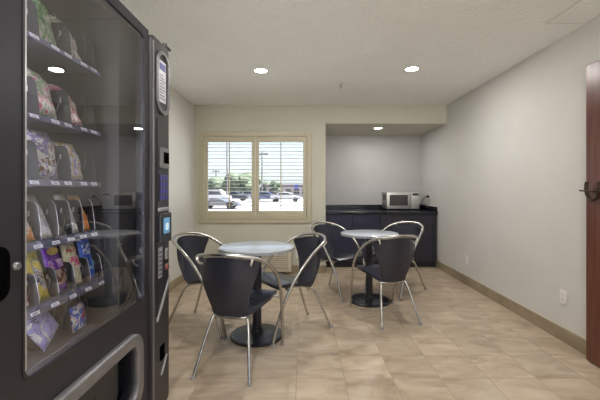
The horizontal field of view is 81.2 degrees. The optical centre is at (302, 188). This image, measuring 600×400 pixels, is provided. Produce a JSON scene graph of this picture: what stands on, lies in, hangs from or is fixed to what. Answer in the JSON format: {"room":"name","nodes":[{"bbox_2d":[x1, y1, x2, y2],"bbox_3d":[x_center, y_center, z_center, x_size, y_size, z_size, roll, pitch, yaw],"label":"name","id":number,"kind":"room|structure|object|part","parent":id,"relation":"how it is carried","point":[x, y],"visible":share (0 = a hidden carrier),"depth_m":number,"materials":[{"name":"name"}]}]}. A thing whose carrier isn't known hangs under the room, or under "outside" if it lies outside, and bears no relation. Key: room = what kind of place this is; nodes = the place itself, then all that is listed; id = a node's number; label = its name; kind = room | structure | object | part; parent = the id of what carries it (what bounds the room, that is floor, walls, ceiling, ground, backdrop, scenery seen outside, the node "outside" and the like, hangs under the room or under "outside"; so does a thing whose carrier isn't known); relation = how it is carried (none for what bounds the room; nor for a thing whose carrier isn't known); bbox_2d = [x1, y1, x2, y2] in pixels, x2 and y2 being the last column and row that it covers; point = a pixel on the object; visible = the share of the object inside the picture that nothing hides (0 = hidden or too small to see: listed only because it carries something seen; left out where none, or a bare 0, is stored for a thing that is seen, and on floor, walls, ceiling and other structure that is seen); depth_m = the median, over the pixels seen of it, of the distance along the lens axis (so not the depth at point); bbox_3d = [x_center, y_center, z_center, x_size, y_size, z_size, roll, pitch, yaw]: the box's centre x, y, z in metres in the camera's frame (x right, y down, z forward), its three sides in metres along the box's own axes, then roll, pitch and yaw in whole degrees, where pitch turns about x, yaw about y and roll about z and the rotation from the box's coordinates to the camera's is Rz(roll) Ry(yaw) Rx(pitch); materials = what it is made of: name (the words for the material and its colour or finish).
{"room":"break room","nodes":[
{"label":"break room","id":0,"kind":"room"},
{"bbox_2d":[160,343,164,360],"bbox_3d":[-0.686,0.795,1.708,0.003,0.070,0.053,0,0,0],"label":"coin return slot","id":1,"kind":"object","parent":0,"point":[162,345],"depth_m":1.71,"materials":[{"name":"black plastic"}]},
{"bbox_2d":[169,87,193,281],"bbox_3d":[-1.660,0.000,1.360,0.140,2.450,7.800,0,0,0],"label":"wall","id":2,"kind":"structure","parent":0,"point":[181,111],"depth_m":4.54,"materials":[{"name":"paint"}]},
{"bbox_2d":[169,274,184,292],"bbox_3d":[-1.584,1.167,1.360,0.014,0.115,7.522,0,0,0],"label":"baseboard","id":3,"kind":"structure","parent":2,"relation":"attached to","point":[177,281],"depth_m":4.35,"materials":[{"name":"wood"}]},
{"bbox_2d":[194,105,325,264],"bbox_3d":[-0.630,0.000,5.190,1.920,2.450,0.140,0,0,0],"label":"wall","id":4,"kind":"structure","parent":0,"point":[207,118],"depth_m":5.12,"materials":[{"name":"paint"}]},
{"bbox_2d":[223,244,291,271],"bbox_3d":[-0.672,0.995,5.047,1.015,0.390,0.122,0,0,0],"label":"air conditioner","id":5,"kind":"object","parent":4,"relation":"attached to","point":[282,262],"visible":0.23,"depth_m":5.00,"materials":[{"name":"beige plastic"}]},
{"bbox_2d":[227,253,287,267],"bbox_3d":[-0.670,0.998,4.994,0.920,0.264,0.015,0,0,0],"label":"grille","id":6,"kind":"object","parent":5,"relation":"attached to","point":[278,261],"depth_m":4.99,"materials":[{"name":"beige plastic"}]},
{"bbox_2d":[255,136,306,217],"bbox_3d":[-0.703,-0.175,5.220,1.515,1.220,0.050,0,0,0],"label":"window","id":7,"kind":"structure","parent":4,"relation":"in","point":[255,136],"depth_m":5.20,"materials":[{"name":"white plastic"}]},
{"bbox_2d":[199,132,311,222],"bbox_3d":[-0.695,-0.172,5.112,1.640,1.330,0.068,0,0,0],"label":"plantation shutters","id":8,"kind":"object","parent":7,"relation":"attached to","point":[205,216],"visible":1,"depth_m":5.10,"materials":[{"name":"paint"}]},
{"bbox_3d":[-1.070,-0.190,5.083,0.016,0.970,0.011,0,0,0],"label":"tilt rod","id":9,"kind":"part","parent":8,"relation":"part of","materials":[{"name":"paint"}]},
{"bbox_3d":[-1.070,-0.173,5.118,0.740,1.187,0.028,0,0,0],"label":"shutter panel","id":10,"kind":"part","parent":8,"relation":"part of","materials":[{"name":"paint"}]},
{"bbox_3d":[-0.321,-0.190,5.083,0.016,0.970,0.011,0,0,0],"label":"tilt rod","id":11,"kind":"part","parent":8,"relation":"part of","materials":[{"name":"paint"}]},
{"bbox_3d":[-0.321,-0.173,5.118,0.742,1.187,0.028,0,0,0],"label":"shutter panel","id":12,"kind":"part","parent":8,"relation":"part of","materials":[{"name":"paint"}]},
{"bbox_2d":[264,265,325,272],"bbox_3d":[-0.624,1.167,5.114,1.910,0.115,0.014,0,0,0],"label":"baseboard","id":13,"kind":"structure","parent":4,"relation":"attached to","point":[295,268],"depth_m":5.11,"materials":[{"name":"wood"}]},
{"bbox_2d":[119,0,598,104],"bbox_3d":[0.255,-1.300,1.930,3.970,0.150,8.940,0,0,0],"label":"ceiling","id":14,"kind":"structure","parent":0,"point":[307,48],"depth_m":2.97,"materials":[{"name":"white paint"}]},
{"bbox_2d":[252,68,268,73],"bbox_3d":[-0.436,-1.221,3.620,0.176,0.008,0.176,0,0,0],"label":"recessed light","id":15,"kind":"object","parent":14,"relation":"in","point":[255,70],"visible":1,"depth_m":3.61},
{"bbox_2d":[403,66,420,71],"bbox_3d":[1.110,-1.221,3.570,0.176,0.008,0.176,0,0,0],"label":"recessed light","id":16,"kind":"object","parent":14,"relation":"in","point":[410,68],"visible":1,"depth_m":3.57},
{"bbox_2d":[545,0,599,23],"bbox_3d":[1.938,-1.221,1.933,0.295,0.008,1.305,0,0,0],"label":"access panel","id":17,"kind":"object","parent":14,"relation":"attached to","point":[582,11],"visible":1,"depth_m":2.43,"materials":[{"name":"white paint"}]},
{"bbox_2d":[326,135,419,204],"bbox_3d":[1.215,0.000,6.330,1.770,2.450,0.140,0,0,0],"label":"wall","id":18,"kind":"structure","parent":0,"point":[359,168],"depth_m":6.26,"materials":[{"name":"grey paint"}]},
{"bbox_2d":[326,205,419,208],"bbox_3d":[1.214,0.317,6.248,1.765,0.073,0.020,0,0,0],"label":"backsplash","id":19,"kind":"structure","parent":18,"relation":"attached to","point":[327,206],"depth_m":6.24,"materials":[{"name":"black stone"}]},
{"bbox_2d":[167,267,599,399],"bbox_3d":[0.255,1.285,1.930,3.970,0.120,8.940,0,0,0],"label":"floor","id":20,"kind":"structure","parent":0,"point":[467,345],"depth_m":2.64,"materials":[{"name":"tile"}]},
{"bbox_2d":[0,0,170,399],"bbox_3d":[-1.111,0.241,1.271,0.897,1.967,1.141,0,0,0],"label":"vending machine","id":21,"kind":"object","parent":20,"relation":"on","point":[119,88],"visible":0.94,"depth_m":1.36,"materials":[{"name":"black metal"}]},
{"bbox_3d":[-0.700,-0.096,0.881,0.005,1.110,0.005,0,0,0],"label":"glass edge trim","id":22,"kind":"part","parent":21,"relation":"part of","materials":[{"name":"silver metal"}]},
{"bbox_2d":[27,222,34,241],"bbox_3d":[-0.848,0.090,1.036,0.064,0.135,0.065,0,0,0],"label":"snack bag","id":23,"kind":"object","parent":21,"relation":"on","point":[30,237],"visible":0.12,"depth_m":1.05,"materials":[{"name":"plastic"}]},
{"bbox_2d":[27,251,49,300],"bbox_3d":[-0.852,0.273,1.107,0.057,0.158,0.077,0,0,0],"label":"snack bag","id":24,"kind":"object","parent":21,"relation":"on","point":[34,267],"visible":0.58,"depth_m":1.11,"materials":[{"name":"plastic"}]},
{"bbox_2d":[27,194,52,238],"bbox_3d":[-0.848,0.088,1.111,0.068,0.139,0.069,0,0,0],"label":"snack bag","id":25,"kind":"object","parent":21,"relation":"on","point":[45,229],"visible":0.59,"depth_m":1.12,"materials":[{"name":"metal"}]},
{"bbox_2d":[27,68,56,118],"bbox_3d":[-0.875,-0.310,1.139,0.100,0.169,0.135,0,0,0],"label":"snack bag","id":26,"kind":"object","parent":21,"relation":"on","point":[46,107],"visible":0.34,"depth_m":1.14,"materials":[{"name":"plastic"}]},
{"bbox_2d":[27,128,57,178],"bbox_3d":[-0.859,-0.113,1.139,0.076,0.161,0.136,0,0,-3],"label":"snack bag","id":27,"kind":"object","parent":21,"relation":"on","point":[48,169],"visible":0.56,"depth_m":1.13,"materials":[{"name":"plastic"}]},
{"bbox_2d":[27,312,58,351],"bbox_3d":[-0.844,0.416,1.106,0.055,0.211,0.189,0,0,11],"label":"snack bag","id":28,"kind":"object","parent":21,"relation":"on","point":[41,329],"visible":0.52,"depth_m":1.11,"materials":[{"name":"plastic"}]},
{"bbox_2d":[32,0,55,45],"bbox_3d":[-0.875,-0.556,1.139,0.102,0.195,0.135,0,0,0],"label":"snack bag","id":29,"kind":"object","parent":21,"relation":"on","point":[45,29],"visible":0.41,"depth_m":1.14,"materials":[{"name":"plastic"}]},
{"bbox_2d":[40,246,67,292],"bbox_3d":[-0.851,0.263,1.193,0.059,0.179,0.078,0,0,0],"label":"snack bag","id":30,"kind":"object","parent":21,"relation":"on","point":[50,257],"visible":0.67,"depth_m":1.19,"materials":[{"name":"plastic"}]},
{"bbox_2d":[27,119,80,132],"bbox_3d":[-1.080,-0.221,1.079,0.560,0.008,0.555,0,0,0],"label":"shelf","id":31,"kind":"object","parent":21,"relation":"attached to","point":[31,124],"depth_m":1.22,"materials":[{"name":"metal"}]},
{"bbox_2d":[27,37,90,72],"bbox_3d":[-1.080,-0.454,1.079,0.560,0.008,0.555,0,0,0],"label":"shelf","id":32,"kind":"object","parent":21,"relation":"attached to","point":[40,59],"depth_m":1.24,"materials":[{"name":"metal"}]},
{"bbox_2d":[27,230,91,242],"bbox_3d":[-1.080,0.162,1.077,0.560,0.008,0.550,0,0,0],"label":"shelf","id":33,"kind":"object","parent":21,"relation":"attached to","point":[38,239],"depth_m":1.16,"materials":[{"name":"metal"}]},
{"bbox_2d":[27,325,94,368],"bbox_3d":[-1.080,0.529,1.079,0.560,0.008,0.555,0,0,0],"label":"shelf","id":34,"kind":"object","parent":21,"relation":"attached to","point":[65,337],"depth_m":1.18,"materials":[{"name":"metal"}]},
{"bbox_2d":[59,225,66,235],"bbox_3d":[-0.868,0.107,1.183,0.103,0.100,0.059,0,0,0],"label":"snack bag","id":35,"kind":"object","parent":21,"relation":"on","point":[61,230],"visible":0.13,"depth_m":1.19,"materials":[{"name":"plastic"}]},
{"bbox_2d":[47,84,81,125],"bbox_3d":[-0.885,-0.300,1.282,0.106,0.149,0.129,0,0,0],"label":"snack bag","id":36,"kind":"object","parent":21,"relation":"on","point":[75,120],"visible":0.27,"depth_m":1.29,"materials":[{"name":"plastic"}]},
{"bbox_2d":[27,277,101,309],"bbox_3d":[-1.080,0.357,1.103,0.560,0.008,0.602,0,0,0],"label":"shelf","id":37,"kind":"object","parent":21,"relation":"attached to","point":[87,283],"depth_m":1.17,"materials":[{"name":"metal"}]},
{"bbox_2d":[49,14,80,60],"bbox_3d":[-0.885,-0.541,1.282,0.108,0.165,0.129,0,0,0],"label":"snack bag","id":38,"kind":"object","parent":21,"relation":"on","point":[74,52],"visible":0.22,"depth_m":1.28,"materials":[{"name":"plastic"}]},
{"bbox_2d":[52,194,78,232],"bbox_3d":[-0.847,0.087,1.249,0.068,0.140,0.056,0,0,0],"label":"snack bag","id":39,"kind":"object","parent":21,"relation":"on","point":[55,196],"visible":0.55,"depth_m":1.25,"materials":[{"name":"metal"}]},
{"bbox_2d":[50,140,82,179],"bbox_3d":[-0.868,-0.101,1.282,0.079,0.139,0.129,0,0,0],"label":"snack bag","id":40,"kind":"object","parent":21,"relation":"on","point":[76,174],"visible":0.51,"depth_m":1.28,"materials":[{"name":"plastic"}]},
{"bbox_2d":[59,242,82,284],"bbox_3d":[-0.848,0.272,1.279,0.051,0.160,0.078,0,0,0],"label":"snack bag","id":41,"kind":"object","parent":21,"relation":"on","point":[68,251],"visible":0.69,"depth_m":1.28,"materials":[{"name":"plastic"}]},
{"bbox_2d":[68,301,85,333],"bbox_3d":[-0.842,0.478,1.308,0.038,0.091,0.081,0,0,3],"label":"snack bag","id":42,"kind":"object","parent":21,"relation":"on","point":[77,315],"visible":1,"depth_m":1.29,"materials":[{"name":"plastic"}]},
{"bbox_2d":[67,195,89,230],"bbox_3d":[-0.842,0.091,1.315,0.058,0.133,0.059,0,0,0],"label":"snack bag","id":43,"kind":"object","parent":21,"relation":"on","point":[86,225],"visible":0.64,"depth_m":1.32,"materials":[{"name":"plastic"}]},
{"bbox_2d":[76,239,94,278],"bbox_3d":[-0.847,0.264,1.361,0.047,0.177,0.070,0,0,0],"label":"snack bag","id":44,"kind":"object","parent":21,"relation":"on","point":[83,246],"visible":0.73,"depth_m":1.36,"materials":[{"name":"plastic"}]},
{"bbox_3d":[-0.689,0.744,1.173,0.030,0.313,0.635,0,0,0],"label":"delivery moulding","id":45,"kind":"part","parent":21,"relation":"part of","materials":[{"name":"black plastic"}]},
{"bbox_3d":[-0.752,-0.062,1.514,0.015,1.255,0.173,0,0,0],"label":"panel","id":46,"kind":"part","parent":21,"relation":"part of","materials":[{"name":"clear glass"}]},
{"bbox_3d":[-0.686,0.175,1.606,0.004,1.720,0.012,0,0,0],"label":"column rail","id":47,"kind":"part","parent":21,"relation":"part of","materials":[{"name":"black metal"}]},
{"bbox_3d":[-0.684,0.535,1.716,0.007,0.180,0.148,0,0,0],"label":"chevron trim","id":48,"kind":"part","parent":21,"relation":"part of","materials":[{"name":"silver metal"}]},
{"bbox_3d":[-0.685,0.865,1.728,0.006,0.070,0.075,0,0,0],"label":"slash trim","id":49,"kind":"part","parent":21,"relation":"part of","materials":[{"name":"silver metal"}]},
{"bbox_2d":[169,232,251,339],"bbox_3d":[-0.860,0.816,3.191,0.627,0.818,0.581,0,0,21],"label":"bistro chair","id":50,"kind":"object","parent":20,"relation":"on","point":[188,246],"visible":0.65,"depth_m":3.25,"materials":[{"name":"metal"}]},
{"bbox_3d":[-1.115,1.033,3.123,0.200,0.367,0.025,0,0,-4],"label":"leg","id":51,"kind":"part","parent":50,"relation":"part of","materials":[{"name":"metal"}]},
{"bbox_3d":[-1.059,0.648,3.267,0.138,0.418,0.440,0,0,21],"label":"backrest","id":52,"kind":"part","parent":50,"relation":"part of","materials":[{"name":"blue plastic"}]},
{"bbox_3d":[-0.815,0.813,3.173,0.395,0.096,0.444,0,0,21],"label":"seat","id":53,"kind":"part","parent":50,"relation":"part of","materials":[{"name":"blue plastic"}]},
{"bbox_3d":[-1.004,1.033,3.411,0.025,0.367,0.200,0,0,-44],"label":"leg","id":54,"kind":"part","parent":50,"relation":"part of","materials":[{"name":"metal"}]},
{"bbox_2d":[191,253,283,386],"bbox_3d":[-0.460,0.816,2.514,0.581,0.818,0.627,0,0,12],"label":"bistro chair","id":55,"kind":"object","parent":20,"relation":"on","point":[228,283],"visible":1,"depth_m":2.30,"materials":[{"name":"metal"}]},
{"bbox_3d":[-0.655,1.033,2.337,0.025,0.367,0.200,0,0,37],"label":"leg","id":56,"kind":"part","parent":55,"relation":"part of","materials":[{"name":"metal"}]},
{"bbox_3d":[-0.504,0.648,2.306,0.440,0.418,0.138,0,0,12],"label":"backrest","id":57,"kind":"part","parent":55,"relation":"part of","materials":[{"name":"blue plastic"}]},
{"bbox_3d":[-0.460,0.811,2.513,0.581,0.809,0.625,0,0,12],"label":"arm frame","id":58,"kind":"part","parent":55,"relation":"part of","materials":[{"name":"metal"}]},
{"bbox_3d":[-0.450,0.813,2.562,0.444,0.096,0.395,0,0,12],"label":"seat","id":59,"kind":"part","parent":55,"relation":"part of","materials":[{"name":"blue plastic"}]},
{"bbox_3d":[-0.459,0.835,2.519,0.537,0.084,0.348,0,0,12],"label":"seat frame","id":60,"kind":"part","parent":55,"relation":"part of","materials":[{"name":"metal"}]},
{"bbox_3d":[-0.354,1.033,2.273,0.025,0.367,0.200,0,0,-13],"label":"leg","id":61,"kind":"part","parent":55,"relation":"part of","materials":[{"name":"metal"}]},
{"bbox_2d":[219,241,293,347],"bbox_3d":[-0.384,0.852,2.920,0.622,0.746,0.622,0,0,0],"label":"cafe table","id":62,"kind":"object","parent":20,"relation":"on","point":[261,334],"visible":0.91,"depth_m":2.87,"materials":[{"name":"laminate"}]},
{"bbox_2d":[249,232,332,346],"bbox_3d":[-0.109,0.816,3.091,0.627,0.818,0.581,0,0,-32],"label":"bistro chair","id":63,"kind":"object","parent":20,"relation":"on","point":[308,248],"visible":0.9,"depth_m":3.13,"materials":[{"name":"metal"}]},
{"bbox_3d":[-0.150,0.813,3.065,0.395,0.096,0.444,0,0,-32],"label":"seat","id":64,"kind":"part","parent":63,"relation":"part of","materials":[{"name":"blue plastic"}]},
{"bbox_3d":[-0.113,0.835,3.088,0.348,0.084,0.537,0,0,-32],"label":"seat frame","id":65,"kind":"part","parent":63,"relation":"part of","materials":[{"name":"metal"}]},
{"bbox_3d":[-0.010,1.033,3.334,0.025,0.367,0.200,0,0,33],"label":"leg","id":66,"kind":"part","parent":63,"relation":"part of","materials":[{"name":"metal"}]},
{"bbox_3d":[0.071,0.648,3.203,0.138,0.418,0.440,0,0,-32],"label":"backrest","id":67,"kind":"part","parent":63,"relation":"part of","materials":[{"name":"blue plastic"}]},
{"bbox_3d":[0.154,1.033,3.073,0.200,0.367,0.025,0,0,-7],"label":"leg","id":68,"kind":"part","parent":63,"relation":"part of","materials":[{"name":"metal"}]},
{"bbox_2d":[306,221,365,302],"bbox_3d":[0.399,0.816,4.151,0.581,0.818,0.627,0,0,-42],"label":"bistro chair","id":69,"kind":"object","parent":20,"relation":"on","point":[330,231],"visible":0.8,"depth_m":4.28,"materials":[{"name":"metal"}]},
{"bbox_3d":[0.257,0.648,4.309,0.440,0.418,0.138,0,0,-42],"label":"backrest","id":70,"kind":"part","parent":69,"relation":"part of","materials":[{"name":"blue plastic"}]},
{"bbox_3d":[0.432,0.813,4.115,0.444,0.096,0.395,0,0,-42],"label":"seat","id":71,"kind":"part","parent":69,"relation":"part of","materials":[{"name":"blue plastic"}]},
{"bbox_2d":[326,214,379,266],"bbox_3d":[0.769,0.810,5.859,0.871,0.829,0.797,0,0,0],"label":"base cabinet","id":72,"kind":"object","parent":20,"relation":"on","point":[342,245],"visible":0.47,"depth_m":5.46,"materials":[{"name":"laminate"}]},
{"bbox_3d":[0.552,0.768,5.470,0.431,0.730,0.020,0,0,0],"label":"door","id":73,"kind":"part","parent":72,"relation":"part of","materials":[{"name":"blue laminate"}]},
{"bbox_3d":[0.988,0.768,5.470,0.430,0.730,0.020,0,0,0],"label":"door","id":74,"kind":"part","parent":72,"relation":"part of","materials":[{"name":"blue laminate"}]},
{"bbox_2d":[341,230,398,307],"bbox_3d":[0.725,0.852,3.830,0.622,0.746,0.622,0,0,0],"label":"cafe table","id":75,"kind":"object","parent":20,"relation":"on","point":[369,299],"visible":0.81,"depth_m":3.79,"materials":[{"name":"black metal"}]},
{"bbox_2d":[349,235,421,329],"bbox_3d":[0.799,0.816,3.399,0.581,0.818,0.627,0,0,-15],"label":"bistro chair","id":76,"kind":"object","parent":20,"relation":"on","point":[394,255],"visible":1,"depth_m":3.19,"materials":[{"name":"metal"}]},
{"bbox_3d":[0.798,0.835,3.404,0.537,0.084,0.348,0,0,-15],"label":"seat frame","id":77,"kind":"part","parent":76,"relation":"part of","materials":[{"name":"metal"}]},
{"bbox_3d":[0.787,0.813,3.446,0.444,0.096,0.395,0,0,-15],"label":"seat","id":78,"kind":"part","parent":76,"relation":"part of","materials":[{"name":"blue plastic"}]},
{"bbox_3d":[0.706,1.033,3.153,0.025,0.367,0.200,0,0,10],"label":"leg","id":79,"kind":"part","parent":76,"relation":"part of","materials":[{"name":"metal"}]},
{"bbox_3d":[0.854,0.648,3.193,0.440,0.418,0.138,0,0,-15],"label":"backrest","id":80,"kind":"part","parent":76,"relation":"part of","materials":[{"name":"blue plastic"}]},
{"bbox_3d":[1.003,1.033,3.233,0.025,0.367,0.200,0,0,-40],"label":"leg","id":81,"kind":"part","parent":76,"relation":"part of","materials":[{"name":"metal"}]},
{"bbox_2d":[364,221,425,300],"bbox_3d":[1.131,0.816,4.201,0.627,0.818,0.581,0,0,-40],"label":"bistro chair","id":82,"kind":"object","parent":20,"relation":"on","point":[402,229],"visible":0.43,"depth_m":4.31,"materials":[{"name":"metal"}]},
{"bbox_3d":[1.294,0.648,4.338,0.138,0.418,0.440,0,0,-40],"label":"backrest","id":83,"kind":"part","parent":82,"relation":"part of","materials":[{"name":"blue plastic"}]},
{"bbox_3d":[1.393,1.033,4.220,0.200,0.367,0.025,0,0,-15],"label":"leg","id":84,"kind":"part","parent":82,"relation":"part of","materials":[{"name":"metal"}]},
{"bbox_2d":[380,214,435,266],"bbox_3d":[1.643,0.810,5.859,0.873,0.829,0.797,0,0,0],"label":"base cabinet","id":85,"kind":"object","parent":20,"relation":"on","point":[425,255],"visible":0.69,"depth_m":5.46,"materials":[{"name":"laminate"}]},
{"bbox_2d":[326,205,437,213],"bbox_3d":[1.214,0.337,5.849,1.765,0.113,0.818,0,0,0],"label":"countertop","id":86,"kind":"structure","parent":85,"relation":"on","point":[330,209],"depth_m":5.75,"materials":[{"name":"black stone"}]},
{"bbox_2d":[382,192,418,209],"bbox_3d":[1.677,0.204,6.018,0.546,0.298,0.394,0,0,0],"label":"microwave oven","id":87,"kind":"object","parent":86,"relation":"on","point":[390,200],"visible":1,"depth_m":5.86,"materials":[{"name":"metal"}]},
{"bbox_3d":[1.610,0.194,5.870,0.410,0.277,0.020,0,0,0],"label":"door","id":88,"kind":"part","parent":87,"relation":"part of","materials":[{"name":"metal"}]},
{"bbox_3d":[1.884,0.194,5.870,0.132,0.277,0.020,0,0,0],"label":"control panel","id":89,"kind":"part","parent":87,"relation":"part of","materials":[{"name":"metal"}]},
{"bbox_3d":[1.406,0.768,5.470,0.393,0.730,0.020,0,0,0],"label":"door","id":90,"kind":"part","parent":85,"relation":"part of","materials":[{"name":"laminate"}]},
{"bbox_3d":[1.817,0.768,5.470,0.420,0.730,0.020,0,0,0],"label":"door","id":91,"kind":"part","parent":85,"relation":"part of","materials":[{"name":"laminate"}]},
{"bbox_3d":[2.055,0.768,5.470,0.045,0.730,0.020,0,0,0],"label":"door","id":92,"kind":"part","parent":85,"relation":"part of","materials":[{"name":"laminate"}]},
{"bbox_2d":[326,105,446,134],"bbox_3d":[1.215,-1.091,5.690,1.770,0.268,1.140,0,0,0],"label":"soffit","id":93,"kind":"structure","parent":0,"point":[340,119],"depth_m":5.12,"materials":[{"name":"paint"}]},
{"bbox_2d":[420,16,599,337],"bbox_3d":[2.170,0.000,1.930,0.140,2.450,8.940,0,0,0],"label":"wall","id":94,"kind":"structure","parent":0,"point":[504,176],"depth_m":3.32,"materials":[{"name":"paint"}]},
{"bbox_2d":[437,260,585,354],"bbox_3d":[2.094,1.167,1.525,0.014,0.115,7.852,0,0,0],"label":"baseboard","id":95,"kind":"structure","parent":94,"relation":"attached to","point":[576,341],"depth_m":3.30,"materials":[{"name":"wood"}]},
{"bbox_2d":[560,289,566,304],"bbox_3d":[2.095,0.870,2.820,0.009,0.114,0.070,0,0,0],"label":"wall outlet","id":96,"kind":"object","parent":94,"relation":"attached to","point":[563,294],"visible":1,"depth_m":2.81,"materials":[{"name":"white plastic"}]},
{"bbox_2d":[579,60,599,366],"bbox_3d":[2.033,0.168,2.042,0.109,2.091,0.908,0,0,-3],"label":"door","id":97,"kind":"structure","parent":94,"relation":"in","point":[591,190],"depth_m":2.43,"materials":[{"name":"brown wood"}]},
{"bbox_3d":[1.975,0.016,2.386,0.022,0.137,0.136,0,0,0],"label":"horseshoe pull","id":98,"kind":"part","parent":97,"relation":"part of","materials":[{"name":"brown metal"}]},
{"label":"outside","id":99,"kind":"structure","parent":0,"visible":0},
{"bbox_2d":[208,197,302,210],"bbox_3d":[0.000,1.945,45.000,180.000,0.200,210.000,0,0,0],"label":"ground","id":100,"kind":"structure","parent":99,"point":[247,201],"depth_m":36.91,"materials":[{"name":"concrete"}]},
{"bbox_2d":[208,177,225,190],"bbox_3d":[-19.343,-0.300,74.112,6.319,4.343,5.451,0,0,-21],"label":"tree","id":101,"kind":"object","parent":100,"relation":"on","point":[213,178],"visible":0.34,"depth_m":72.14,"materials":[{"name":"green plant"}]},
{"bbox_2d":[208,190,231,199],"bbox_3d":[-11.523,0.970,48.000,3.194,1.750,1.830,0,0,0],"label":"van","id":102,"kind":"object","parent":100,"relation":"on","point":[209,191],"visible":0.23,"depth_m":47.10,"materials":[{"name":"white metal"}]},
{"bbox_2d":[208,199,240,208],"bbox_3d":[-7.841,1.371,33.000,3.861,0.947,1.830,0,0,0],"label":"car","id":103,"kind":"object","parent":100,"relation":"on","point":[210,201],"visible":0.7,"depth_m":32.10,"materials":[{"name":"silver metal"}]},
{"bbox_2d":[226,143,227,193],"bbox_3d":[-12.811,-3.320,59.000,0.266,10.331,0.280,0,0,0],"label":"utility pole","id":104,"kind":"object","parent":100,"relation":"on","point":[226,143],"visible":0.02,"depth_m":58.92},
{"bbox_2d":[222,174,251,192],"bbox_3d":[-12.885,-0.630,70.656,6.414,4.996,5.393,0,0,-23],"label":"tree","id":105,"kind":"object","parent":100,"relation":"on","point":[240,190],"visible":0.68,"depth_m":68.97,"materials":[{"name":"green plant"}]},
{"bbox_2d":[228,192,248,200],"bbox_3d":[-10.536,1.122,55.000,3.880,1.446,1.830,0,0,0],"label":"car","id":106,"kind":"object","parent":100,"relation":"on","point":[233,196],"visible":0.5,"depth_m":54.10,"materials":[{"name":"blue metal"}]},
{"bbox_2d":[241,191,251,196],"bbox_3d":[-9.882,1.097,64.000,4.181,1.497,1.830,0,0,0],"label":"car","id":107,"kind":"object","parent":100,"relation":"on","point":[243,192],"visible":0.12,"depth_m":63.09,"materials":[{"name":"silver metal"}]},
{"bbox_2d":[245,172,260,184],"bbox_3d":[-12.190,-1.037,79.108,5.563,5.804,6.630,0,0,-23],"label":"tree","id":108,"kind":"object","parent":100,"relation":"on","point":[250,178],"visible":0.1,"depth_m":77.50,"materials":[{"name":"green plant"}]},
{"bbox_2d":[251,192,273,200],"bbox_3d":[-5.505,1.121,52.000,4.280,1.447,1.830,0,0,0],"label":"car","id":109,"kind":"object","parent":100,"relation":"on","point":[260,196],"visible":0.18,"depth_m":51.10,"materials":[{"name":"blue metal"}]},
{"bbox_2d":[259,152,267,199],"bbox_3d":[-7.029,-2.335,60.000,2.000,8.359,0.280,0,0,0],"label":"utility pole","id":110,"kind":"object","parent":100,"relation":"on","point":[261,153],"visible":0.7,"depth_m":59.93,"materials":[{"name":"grey metal"}]},
{"bbox_2d":[259,182,269,191],"bbox_3d":[-8.777,-0.024,90.142,5.001,3.800,4.737,0,0,-4],"label":"tree","id":111,"kind":"object","parent":100,"relation":"on","point":[264,189],"visible":0.18,"depth_m":88.79,"materials":[{"name":"green plant"}]},
{"bbox_2d":[269,181,281,193],"bbox_3d":[-5.210,0.092,68.030,2.723,3.564,2.036,0,0,31],"label":"tree","id":112,"kind":"object","parent":100,"relation":"on","point":[277,190],"visible":0.67,"depth_m":67.30,"materials":[{"name":"green plant"}]},
{"bbox_2d":[265,185,302,196],"bbox_3d":[-3.250,0.470,80.400,10.100,2.750,9.800,0,0,0],"label":"building","id":113,"kind":"structure","parent":100,"relation":"on","point":[291,190],"depth_m":75.97,"materials":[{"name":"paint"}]},
{"bbox_2d":[270,192,300,201],"bbox_3d":[-2.436,1.121,50.000,4.380,1.447,1.830,0,0,0],"label":"car","id":114,"kind":"object","parent":100,"relation":"on","point":[272,196],"visible":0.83,"depth_m":49.09,"materials":[{"name":"white metal"}]}
]}

